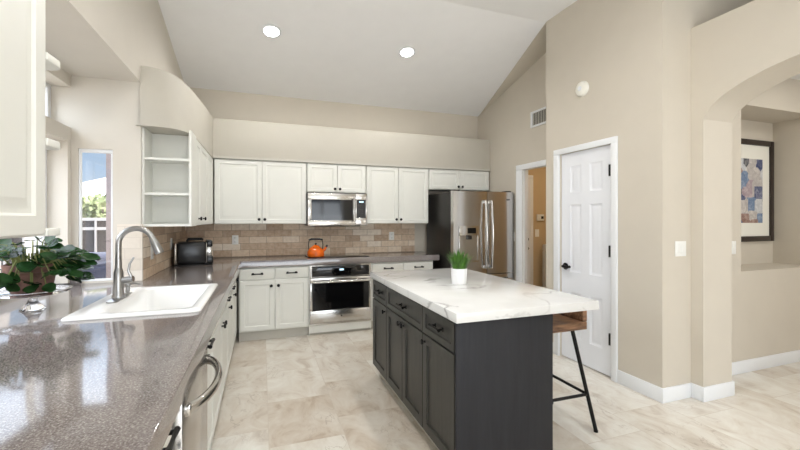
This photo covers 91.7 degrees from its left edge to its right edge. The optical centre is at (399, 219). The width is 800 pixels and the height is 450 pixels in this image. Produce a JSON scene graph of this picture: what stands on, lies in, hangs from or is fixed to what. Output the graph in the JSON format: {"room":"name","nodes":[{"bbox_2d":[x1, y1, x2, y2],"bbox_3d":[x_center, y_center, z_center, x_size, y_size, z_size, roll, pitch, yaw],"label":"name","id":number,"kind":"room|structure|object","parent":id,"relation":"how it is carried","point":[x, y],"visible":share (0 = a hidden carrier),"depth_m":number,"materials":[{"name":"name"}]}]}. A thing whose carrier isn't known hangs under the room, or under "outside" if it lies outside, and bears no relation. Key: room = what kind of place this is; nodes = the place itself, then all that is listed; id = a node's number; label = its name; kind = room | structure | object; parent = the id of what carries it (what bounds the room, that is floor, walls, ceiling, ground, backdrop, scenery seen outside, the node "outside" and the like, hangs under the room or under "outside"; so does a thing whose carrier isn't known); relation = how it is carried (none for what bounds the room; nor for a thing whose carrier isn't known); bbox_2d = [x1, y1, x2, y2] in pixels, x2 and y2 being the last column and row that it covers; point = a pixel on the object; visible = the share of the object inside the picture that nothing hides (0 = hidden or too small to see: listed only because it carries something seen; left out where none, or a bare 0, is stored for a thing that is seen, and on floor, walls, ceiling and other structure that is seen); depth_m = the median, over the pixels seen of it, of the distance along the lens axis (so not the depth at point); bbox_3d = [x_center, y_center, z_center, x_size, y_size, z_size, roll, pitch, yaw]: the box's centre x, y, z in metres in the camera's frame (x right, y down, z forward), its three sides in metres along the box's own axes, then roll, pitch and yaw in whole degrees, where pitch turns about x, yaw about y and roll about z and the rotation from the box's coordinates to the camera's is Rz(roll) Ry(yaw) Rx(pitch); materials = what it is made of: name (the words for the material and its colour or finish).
{"room":"kitchen","nodes":[
{"label":"kitchen","id":0,"kind":"room"},
{"bbox_2d":[25,75,117,284],"bbox_3d":[-2.385,0.080,2.840,0.550,2.600,0.050,0,0,-20],"label":"wall","id":1,"kind":"structure","parent":0,"point":[89,107],"depth_m":2.85,"materials":[{"name":"paint"}]},
{"bbox_2d":[0,67,70,300],"bbox_3d":[-2.147,0.167,1.746,0.265,2.426,2.170,0,0,-20],"label":"bay window","id":2,"kind":"structure","parent":1,"relation":"in","point":[58,161],"depth_m":2.75,"materials":[{"name":"paint"}]},
{"bbox_2d":[0,150,46,289],"bbox_3d":[-2.164,-0.052,1.756,0.060,1.015,2.040,0,0,-20],"label":"window","id":3,"kind":"structure","parent":2,"relation":"attached to","point":[43,237],"depth_m":2.71,"materials":[{"name":"white paint"}]},
{"bbox_2d":[45,82,50,117],"bbox_3d":[-2.172,-0.812,1.780,0.060,0.295,2.090,0,0,-20],"label":"window","id":4,"kind":"structure","parent":2,"relation":"attached to","point":[47,86],"depth_m":2.73,"materials":[{"name":"white paint"}]},
{"bbox_2d":[56,280,79,284],"bbox_3d":[-2.402,0.430,2.795,0.167,0.070,0.021,0,0,-20],"label":"upstand","id":5,"kind":"structure","parent":2,"relation":"attached to","point":[71,282],"depth_m":2.80,"materials":[{"name":"stone"}]},
{"bbox_2d":[79,148,112,281],"bbox_3d":[-2.250,-0.033,2.877,0.212,0.975,0.020,0,0,-20],"label":"window","id":6,"kind":"structure","parent":1,"relation":"in","point":[81,150],"depth_m":2.86,"materials":[{"name":"white paint"}]},
{"bbox_2d":[117,224,142,280],"bbox_3d":[-2.041,0.251,2.936,0.162,0.431,0.024,0,0,-20],"label":"backsplash","id":7,"kind":"structure","parent":1,"relation":"attached to","point":[132,242],"depth_m":2.93,"materials":[{"name":"stone"}]},
{"bbox_2d":[45,11,116,79],"bbox_3d":[-2.013,-1.133,1.794,0.550,0.174,2.170,0,0,-20],"label":"ceiling","id":8,"kind":"structure","parent":0,"point":[73,57],"depth_m":2.44,"materials":[{"name":"paint"}]},
{"bbox_2d":[45,0,183,223],"bbox_3d":[-1.147,-0.418,0.404,0.150,3.596,9.030,0,0,-20],"label":"wall","id":9,"kind":"structure","parent":0,"point":[124,36],"depth_m":2.91,"materials":[{"name":"paint"}]},
{"bbox_2d":[0,0,44,238],"bbox_3d":[-0.895,-0.471,0.471,0.366,1.030,1.048,0,0,-20],"label":"upper cabinet","id":10,"kind":"object","parent":9,"relation":"attached to","point":[22,22],"visible":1,"depth_m":0.92,"materials":[{"name":"beige paint"}]},
{"bbox_2d":[36,52,59,235],"bbox_3d":[-1.100,-0.468,1.006,0.339,1.024,0.092,0,0,-20],"label":"corner shelf unit","id":11,"kind":"object","parent":10,"relation":"attached to","point":[51,63],"visible":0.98,"depth_m":1.05,"materials":[{"name":"beige paint"}]},
{"bbox_2d":[143,226,185,279],"bbox_3d":[-2.277,0.251,3.823,0.012,0.431,1.806,0,0,-20],"label":"backsplash","id":12,"kind":"structure","parent":9,"relation":"attached to","point":[161,261],"depth_m":3.52,"materials":[{"name":"tile"}]},
{"bbox_2d":[151,246,153,258],"bbox_3d":[-2.045,0.270,3.205,0.009,0.116,0.074,0,0,-20],"label":"wall outlet","id":13,"kind":"object","parent":12,"relation":"attached to","point":[152,251],"visible":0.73,"depth_m":3.19,"materials":[{"name":"white plastic"}]},
{"bbox_2d":[170,238,172,249],"bbox_3d":[-2.288,0.245,3.888,0.008,0.116,0.074,0,0,-20],"label":"wall switch","id":14,"kind":"object","parent":12,"relation":"attached to","point":[171,239],"visible":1,"depth_m":3.87,"materials":[{"name":"white plastic"}]},
{"bbox_2d":[142,127,195,226],"bbox_3d":[-1.861,-0.327,3.146,0.340,0.761,0.248,0,0,-20],"label":"upper cabinet","id":15,"kind":"object","parent":9,"relation":"attached to","point":[168,161],"visible":0.98,"depth_m":3.22,"materials":[{"name":"beige paint"}]},
{"bbox_2d":[136,66,212,157],"bbox_3d":[-2.071,-0.940,3.689,0.369,0.460,1.520,0,0,-20],"label":"soffit","id":16,"kind":"structure","parent":9,"relation":"attached to","point":[168,106],"depth_m":3.07,"materials":[{"name":"paint"}]},
{"bbox_2d":[196,139,212,225],"bbox_3d":[-2.095,-0.324,3.852,0.366,0.755,1.232,0,0,-20],"label":"upper cabinet","id":17,"kind":"object","parent":9,"relation":"attached to","point":[204,162],"visible":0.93,"depth_m":3.74,"materials":[{"name":"beige paint"}]},
{"bbox_2d":[189,87,477,328],"bbox_3d":[-0.730,-0.418,5.424,4.300,3.596,0.150,0,0,-20],"label":"wall","id":18,"kind":"structure","parent":0,"point":[220,104],"depth_m":5.29,"materials":[{"name":"beige paint"}]},
{"bbox_2d":[214,158,305,223],"bbox_3d":[-1.705,-0.327,4.793,1.045,0.761,0.376,0,0,-20],"label":"upper cabinet","id":19,"kind":"object","parent":18,"relation":"attached to","point":[245,191],"visible":1,"depth_m":4.63,"materials":[{"name":"beige paint"}]},
{"bbox_2d":[186,222,414,256],"bbox_3d":[-1.188,0.251,5.175,2.970,0.431,0.012,0,0,-20],"label":"backsplash","id":20,"kind":"structure","parent":18,"relation":"attached to","point":[253,239],"depth_m":5.12,"materials":[{"name":"tile"}]},
{"bbox_2d":[232,235,237,244],"bbox_3d":[-2.060,0.255,4.853,0.074,0.116,0.009,0,0,-20],"label":"wall outlet","id":21,"kind":"object","parent":20,"relation":"attached to","point":[234,237],"visible":1,"depth_m":4.85,"materials":[{"name":"white plastic"}]},
{"bbox_2d":[389,232,393,239],"bbox_3d":[-0.119,0.235,5.543,0.074,0.116,0.009,0,0,-20],"label":"wall outlet","id":22,"kind":"object","parent":20,"relation":"attached to","point":[391,234],"visible":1,"depth_m":5.54,"materials":[{"name":"white plastic"}]},
{"bbox_2d":[304,192,366,226],"bbox_3d":[-0.837,-0.126,5.055,0.752,0.427,0.453,0,0,-20],"label":"microwave","id":23,"kind":"object","parent":18,"relation":"attached to","point":[322,208],"visible":0.98,"depth_m":4.88,"materials":[{"name":"grey metal"}]},
{"bbox_2d":[306,163,365,192],"bbox_3d":[-0.853,-0.524,5.096,0.755,0.365,0.376,0,0,-20],"label":"upper cabinet","id":24,"kind":"object","parent":18,"relation":"attached to","point":[328,178],"visible":0.91,"depth_m":4.94,"materials":[{"name":"beige paint"}]},
{"bbox_2d":[212,118,489,168],"bbox_3d":[-0.638,-0.953,5.197,4.040,0.435,0.360,0,0,-20],"label":"soffit","id":25,"kind":"structure","parent":18,"relation":"attached to","point":[238,138],"depth_m":4.97,"materials":[{"name":"paint"}]},
{"bbox_2d":[366,166,427,223],"bbox_3d":[-0.074,-0.327,5.373,0.889,0.761,0.376,0,0,-20],"label":"upper cabinet","id":26,"kind":"object","parent":18,"relation":"attached to","point":[395,195],"visible":0.92,"depth_m":5.21,"materials":[{"name":"beige paint"}]},
{"bbox_2d":[428,169,488,191],"bbox_3d":[0.804,-0.564,5.685,0.965,0.287,0.376,0,0,-20],"label":"upper cabinet","id":27,"kind":"object","parent":18,"relation":"attached to","point":[443,180],"visible":0.94,"depth_m":5.53,"materials":[{"name":"beige paint"}]},
{"bbox_2d":[158,0,576,116],"bbox_3d":[1.943,-1.901,1.593,6.770,0.690,9.200,0,0,-20],"label":"ceiling","id":28,"kind":"structure","parent":0,"point":[341,51],"depth_m":4.24,"materials":[{"name":"paint"}]},
{"bbox_2d":[261,24,281,37],"bbox_3d":[-1.296,-1.898,3.911,0.196,0.055,0.191,0,0,-20],"label":"recessed light","id":29,"kind":"object","parent":28,"relation":"in","point":[269,30],"visible":1,"depth_m":3.90,"materials":[{"name":"white paint"}]},
{"bbox_2d":[398,46,415,57],"bbox_3d":[0.080,-1.898,4.401,0.196,0.055,0.191,0,0,-20],"label":"recessed light","id":30,"kind":"object","parent":28,"relation":"in","point":[407,51],"visible":1,"depth_m":4.39,"materials":[{"name":"white paint"}]},
{"bbox_2d":[451,268,466,284],"bbox_3d":[0.428,0.409,2.811,0.116,0.113,0.116,0,0,-20],"label":"pot","id":31,"kind":"object","parent":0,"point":[458,275],"depth_m":2.76,"materials":[{"name":"white ceramic"}]},
{"bbox_2d":[210,329,799,449],"bbox_3d":[1.694,1.440,1.505,7.300,0.120,9.200,0,0,-20],"label":"floor","id":32,"kind":"structure","parent":0,"point":[326,391],"depth_m":2.82,"materials":[{"name":"tile"}]},
{"bbox_2d":[162,426,180,449],"bbox_3d":[-0.770,0.960,0.567,0.620,0.840,1.185,0,0,-20],"label":"base cabinet","id":33,"kind":"object","parent":32,"relation":"on","point":[174,432],"visible":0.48,"depth_m":1.11,"materials":[{"name":"beige paint"}]},
{"bbox_2d":[0,251,438,449],"bbox_3d":[-0.536,0.502,2.685,3.620,0.072,5.118,0,0,-20],"label":"countertop","id":34,"kind":"structure","parent":33,"relation":"on","point":[123,383],"depth_m":1.26,"materials":[{"name":"stone"}]},
{"bbox_2d":[0,285,72,310],"bbox_3d":[-1.913,0.416,2.021,0.320,0.099,0.320,0,0,-20],"label":"cake stand","id":35,"kind":"object","parent":34,"relation":"on","point":[32,303],"visible":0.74,"depth_m":1.99,"materials":[{"name":"clear glass"}]},
{"bbox_2d":[0,236,100,293],"bbox_3d":[-1.912,0.218,2.024,0.539,0.313,0.523,0,0,-20],"label":"potted plant","id":36,"kind":"object","parent":35,"relation":"on","point":[22,276],"visible":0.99,"depth_m":1.97,"materials":[{"name":"green plant"}]},
{"bbox_2d":[106,226,163,302],"bbox_3d":[-1.517,0.245,2.247,0.258,0.416,0.250,0,0,-20],"label":"faucet","id":37,"kind":"object","parent":34,"relation":"on","point":[118,294],"visible":1,"depth_m":2.21,"materials":[{"name":"silver metal"}]},
{"bbox_2d":[61,283,217,321],"bbox_3d":[-1.423,0.554,2.265,0.580,0.203,0.867,0,0,-20],"label":"sink","id":38,"kind":"object","parent":34,"relation":"in","point":[172,299],"visible":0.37,"depth_m":2.35,"materials":[{"name":"white ceramic"}]},
{"bbox_2d":[124,282,140,293],"bbox_3d":[-1.645,0.419,2.387,0.092,0.068,0.041,0,0,-20],"label":"soap dispenser","id":39,"kind":"object","parent":38,"relation":"on","point":[127,285],"visible":0.94,"depth_m":2.37,"materials":[{"name":"silver metal"}]},
{"bbox_2d":[174,238,212,266],"bbox_3d":[-2.164,0.328,4.022,0.393,0.276,0.288,0,0,-30],"label":"toaster","id":40,"kind":"object","parent":34,"relation":"on","point":[190,252],"visible":0.98,"depth_m":3.91,"materials":[{"name":"black plastic"}]},
{"bbox_2d":[306,253,367,257],"bbox_3d":[-0.814,0.462,4.983,0.745,0.006,0.465,0,0,-20],"label":"cooktop","id":41,"kind":"object","parent":34,"relation":"in","point":[342,254],"visible":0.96,"depth_m":4.95,"materials":[{"name":"black glass"}]},
{"bbox_2d":[307,238,327,256],"bbox_3d":[-1.035,0.344,4.796,0.209,0.228,0.227,0,0,31],"label":"kettle","id":42,"kind":"object","parent":41,"relation":"on","point":[315,250],"visible":0.99,"depth_m":4.73,"materials":[{"name":"orange metal"}]},
{"bbox_2d":[169,347,222,449],"bbox_3d":[-1.041,0.961,1.442,0.694,0.838,0.615,0,0,-20],"label":"dishwasher","id":43,"kind":"object","parent":32,"relation":"on","point":[191,417],"visible":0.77,"depth_m":1.46,"materials":[{"name":"grey metal"}]},
{"bbox_2d":[207,296,231,449],"bbox_3d":[-1.429,0.960,2.421,0.620,0.840,1.460,0,0,-20],"label":"base cabinet","id":44,"kind":"object","parent":32,"relation":"on","point":[217,347],"visible":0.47,"depth_m":2.45,"materials":[{"name":"beige paint"}]},
{"bbox_2d":[227,286,235,368],"bbox_3d":[-1.772,0.960,3.387,0.620,0.840,0.570,0,0,-20],"label":"base cabinet","id":45,"kind":"object","parent":32,"relation":"on","point":[230,303],"visible":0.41,"depth_m":3.46,"materials":[{"name":"beige paint"}]},
{"bbox_2d":[232,278,238,346],"bbox_3d":[-1.968,0.960,3.938,0.620,0.840,0.580,0,0,-20],"label":"base cabinet","id":46,"kind":"object","parent":32,"relation":"on","point":[235,283],"visible":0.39,"depth_m":3.97,"materials":[{"name":"beige paint"}]},
{"bbox_2d":[239,265,308,341],"bbox_3d":[-1.527,0.960,4.705,0.767,0.840,0.630,0,0,-20],"label":"base cabinet","id":47,"kind":"object","parent":32,"relation":"on","point":[273,301],"visible":0.94,"depth_m":4.45,"materials":[{"name":"beige paint"}]},
{"bbox_2d":[308,320,370,334],"bbox_3d":[-0.813,0.960,4.986,0.763,0.840,0.560,0,0,-20],"label":"base cabinet","id":48,"kind":"object","parent":32,"relation":"on","point":[359,325],"visible":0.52,"depth_m":4.72,"materials":[{"name":"beige paint"}]},
{"bbox_2d":[309,263,370,325],"bbox_3d":[-0.793,0.898,4.928,0.746,0.709,0.622,0,0,-20],"label":"wall oven","id":49,"kind":"object","parent":48,"relation":"in","point":[338,293],"visible":0.97,"depth_m":4.68,"materials":[{"name":"grey metal"}]},
{"bbox_2d":[371,261,432,328],"bbox_3d":[-0.047,0.960,5.232,0.843,0.840,0.630,0,0,-20],"label":"base cabinet","id":50,"kind":"object","parent":32,"relation":"on","point":[410,265],"visible":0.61,"depth_m":4.94,"materials":[{"name":"beige paint"}]},
{"bbox_2d":[373,279,552,449],"bbox_3d":[0.289,0.949,2.795,0.630,0.862,1.577,0,0,-20],"label":"kitchen island","id":51,"kind":"object","parent":32,"relation":"on","point":[481,385],"visible":0.96,"depth_m":2.10,"materials":[{"name":"grey wood"}]},
{"bbox_2d":[370,268,598,323],"bbox_3d":[0.437,0.491,2.839,0.917,0.050,1.633,0,0,-20],"label":"island countertop","id":52,"kind":"structure","parent":51,"relation":"on","point":[484,297],"depth_m":2.35,"materials":[{"name":"white stone"}]},
{"bbox_2d":[447,249,475,284],"bbox_3d":[0.428,0.339,2.818,0.263,0.254,0.222,0,0,13],"label":"potted grass","id":53,"kind":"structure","parent":52,"relation":"on","point":[459,263],"depth_m":2.77,"materials":[{"name":"white ceramic"}]},
{"bbox_2d":[427,190,513,279],"bbox_3d":[0.952,0.492,5.338,0.885,1.735,0.938,0,0,-20],"label":"refrigerator","id":54,"kind":"object","parent":32,"relation":"on","point":[480,223],"visible":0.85,"depth_m":5.00,"materials":[{"name":"grey metal"}]},
{"bbox_2d":[543,244,545,287],"bbox_3d":[2.602,0.880,5.771,0.670,1.000,0.630,0,0,-20],"label":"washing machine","id":55,"kind":"object","parent":32,"relation":"on","point":[544,245],"visible":0.11,"depth_m":5.90,"materials":[{"name":"metal"}]},
{"bbox_2d":[553,311,597,432],"bbox_3d":[0.970,0.974,2.632,0.527,0.812,0.440,0,0,-20],"label":"bar stool","id":56,"kind":"object","parent":32,"relation":"on","point":[570,321],"visible":0.34,"depth_m":2.51,"materials":[{"name":"brown wood"}]},
{"bbox_2d":[528,167,545,286],"bbox_3d":[2.579,0.130,5.327,1.970,2.500,1.790,0,0,-20],"label":"wall","id":57,"kind":"structure","parent":0,"point":[539,174],"depth_m":6.02,"materials":[{"name":"paint"}]},
{"bbox_2d":[528,175,532,284],"bbox_3d":[1.757,0.350,5.834,0.640,2.060,0.082,0,0,-20],"label":"door","id":58,"kind":"structure","parent":57,"relation":"in","point":[530,177],"depth_m":5.95,"materials":[{"name":"white paint"}]},
{"bbox_2d":[535,229,538,236],"bbox_3d":[2.121,0.210,6.003,0.074,0.116,0.008,0,0,-20],"label":"wall switch","id":59,"kind":"object","parent":57,"relation":"attached to","point":[536,230],"visible":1,"depth_m":6.00,"materials":[{"name":"white plastic"}]},
{"bbox_2d":[537,214,543,220],"bbox_3d":[2.176,-0.030,6.013,0.130,0.100,0.026,0,0,-20],"label":"thermostat","id":60,"kind":"object","parent":57,"relation":"attached to","point":[540,217],"visible":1,"depth_m":6.00,"materials":[{"name":"white plastic"}]},
{"bbox_2d":[546,0,673,387],"bbox_3d":[1.970,-0.418,3.593,0.440,3.596,1.270,0,0,-20],"label":"wall","id":61,"kind":"structure","parent":0,"point":[623,49],"depth_m":3.17,"materials":[{"name":"beige paint"}]},
{"bbox_2d":[575,81,588,96],"bbox_3d":[1.696,-1.225,3.635,0.047,0.144,0.144,0,0,-20],"label":"smoke detector","id":62,"kind":"object","parent":61,"relation":"attached to","point":[582,88],"visible":1,"depth_m":3.61,"materials":[{"name":"white paint"}]},
{"bbox_2d":[553,136,617,382],"bbox_3d":[1.726,0.336,3.642,0.093,2.088,0.756,0,0,-20],"label":"door","id":63,"kind":"structure","parent":61,"relation":"in","point":[589,266],"depth_m":3.58,"materials":[{"name":"white paint"}]},
{"bbox_2d":[617,370,663,403],"bbox_3d":[1.758,1.324,3.510,0.013,0.112,1.284,0,0,-20],"label":"baseboard","id":64,"kind":"structure","parent":61,"relation":"attached to","point":[650,390],"depth_m":3.07,"materials":[{"name":"white paint"}]},
{"bbox_2d":[478,0,799,386],"bbox_3d":[2.867,-0.418,1.832,0.330,3.596,9.030,0,0,-20],"label":"wall","id":65,"kind":"structure","parent":0,"point":[739,54],"depth_m":2.98,"materials":[{"name":"beige paint"}]},
{"bbox_2d":[213,155,490,171],"bbox_3d":[-0.420,-0.722,5.090,3.690,0.028,0.048,0,0,-20],"label":"trim","id":66,"kind":"structure","parent":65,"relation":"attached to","point":[214,156],"depth_m":4.96,"materials":[{"name":"white wood"}]},
{"bbox_2d":[480,23,545,114],"bbox_3d":[1.388,-1.848,5.073,0.325,0.516,1.890,0,0,-20],"label":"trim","id":67,"kind":"structure","parent":65,"relation":"attached to","point":[536,49],"depth_m":4.74,"materials":[{"name":"beige paint"}]},
{"bbox_2d":[516,160,545,283],"bbox_3d":[1.719,0.337,4.673,0.088,2.086,0.930,0,0,-20],"label":"door frame","id":68,"kind":"structure","parent":65,"relation":"in","point":[521,170],"depth_m":4.99,"materials":[{"name":"white paint"}]},
{"bbox_2d":[530,107,545,127],"bbox_3d":[1.713,-1.234,4.594,0.012,0.197,0.508,0,0,-20],"label":"air vent","id":69,"kind":"object","parent":65,"relation":"in","point":[538,117],"visible":0.59,"depth_m":4.69,"materials":[{"name":"white metal"}]},
{"bbox_2d":[674,0,753,385],"bbox_3d":[3.312,-0.418,3.460,2.640,3.596,0.120,0,0,-20],"label":"wall","id":70,"kind":"structure","parent":0,"point":[688,14],"depth_m":3.00,"materials":[{"name":"beige paint"}]},
{"bbox_2d":[675,241,685,256],"bbox_3d":[2.156,0.225,2.980,0.118,0.116,0.008,0,0,-20],"label":"wall switch","id":71,"kind":"object","parent":70,"relation":"attached to","point":[680,246],"visible":1,"depth_m":2.97,"materials":[{"name":"white plastic"}]},
{"bbox_2d":[663,381,734,402],"bbox_3d":[2.274,1.324,3.055,0.655,0.112,0.260,0,0,-20],"label":"baseboard","id":72,"kind":"structure","parent":70,"relation":"attached to","point":[727,389],"depth_m":2.97,"materials":[{"name":"white paint"}]},
{"bbox_2d":[732,78,799,361],"bbox_3d":[3.399,-0.050,3.873,2.200,2.860,0.500,0,0,-20],"label":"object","id":73,"kind":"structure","parent":0,"point":[765,274],"depth_m":3.71,"materials":[{"name":"beige paint"}]},
{"bbox_2d":[732,241,735,253],"bbox_3d":[2.961,0.250,3.447,0.074,0.116,0.008,0,0,-20],"label":"wall switch","id":74,"kind":"object","parent":73,"relation":"attached to","point":[733,242],"visible":0.81,"depth_m":3.44,"materials":[{"name":"white plastic"}]},
{"bbox_2d":[741,138,773,241],"bbox_3d":[3.646,-0.302,4.051,0.786,1.065,0.029,0,0,-20],"label":"framed picture","id":75,"kind":"object","parent":73,"relation":"attached to","point":[757,156],"visible":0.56,"depth_m":4.10},
{"bbox_2d":[741,158,762,222],"bbox_3d":[3.650,-0.300,4.054,0.435,0.670,0.002,0,0,-20],"label":"painting","id":76,"kind":"object","parent":75,"relation":"attached to","point":[751,168],"depth_m":4.07},
{"bbox_2d":[732,350,799,374],"bbox_3d":[3.529,1.324,3.646,2.106,0.112,0.013,0,0,-20],"label":"baseboard","id":77,"kind":"structure","parent":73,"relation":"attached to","point":[744,366],"depth_m":3.58,"materials":[{"name":"white paint"}]},
{"bbox_2d":[791,74,799,79],"bbox_3d":[4.502,-1.417,0.890,2.120,0.115,5.860,0,0,-20],"label":"ceiling","id":78,"kind":"structure","parent":0,"point":[797,77],"depth_m":3.72,"materials":[{"name":"paint"}]},
{"label":"outside","id":79,"kind":"structure","parent":0,"visible":0},
{"bbox_3d":[1.884,1.565,0.670,36.000,0.130,48.000,0,0,-20],"label":"ground","id":80,"kind":"structure","parent":79,"visible":0},
{"bbox_2d":[1,218,105,287],"bbox_3d":[-5.322,0.735,6.609,3.200,1.530,0.100,0,0,-20],"label":"fence","id":81,"kind":"object","parent":80,"relation":"on","point":[93,229],"visible":0.05,"depth_m":6.63,"materials":[{"name":"grey paint"}]},
{"bbox_2d":[82,193,105,217],"bbox_3d":[-6.961,0.440,9.004,1.110,2.129,1.067,0,0,-20],"label":"tree","id":82,"kind":"object","parent":80,"relation":"on","point":[92,207],"visible":0.34,"depth_m":8.71,"materials":[{"name":"green plant"}]},
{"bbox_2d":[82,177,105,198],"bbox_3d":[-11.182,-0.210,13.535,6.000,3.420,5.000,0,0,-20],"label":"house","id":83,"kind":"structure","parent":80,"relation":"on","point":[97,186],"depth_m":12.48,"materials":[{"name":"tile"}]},
{"bbox_2d":[83,252,105,278],"bbox_3d":[-3.936,0.960,4.995,1.170,1.080,0.550,0,0,-20],"label":"covered grill","id":84,"kind":"object","parent":80,"relation":"on","point":[99,271],"visible":0.03,"depth_m":4.80,"materials":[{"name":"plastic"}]},
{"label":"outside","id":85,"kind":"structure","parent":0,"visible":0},
{"bbox_2d":[106,154,110,277],"bbox_3d":[-2.525,-0.010,3.772,0.430,3.020,0.400,0,0,-20],"label":"patio column","id":86,"kind":"structure","parent":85,"point":[108,156],"depth_m":3.52,"materials":[{"name":"grey paint"}]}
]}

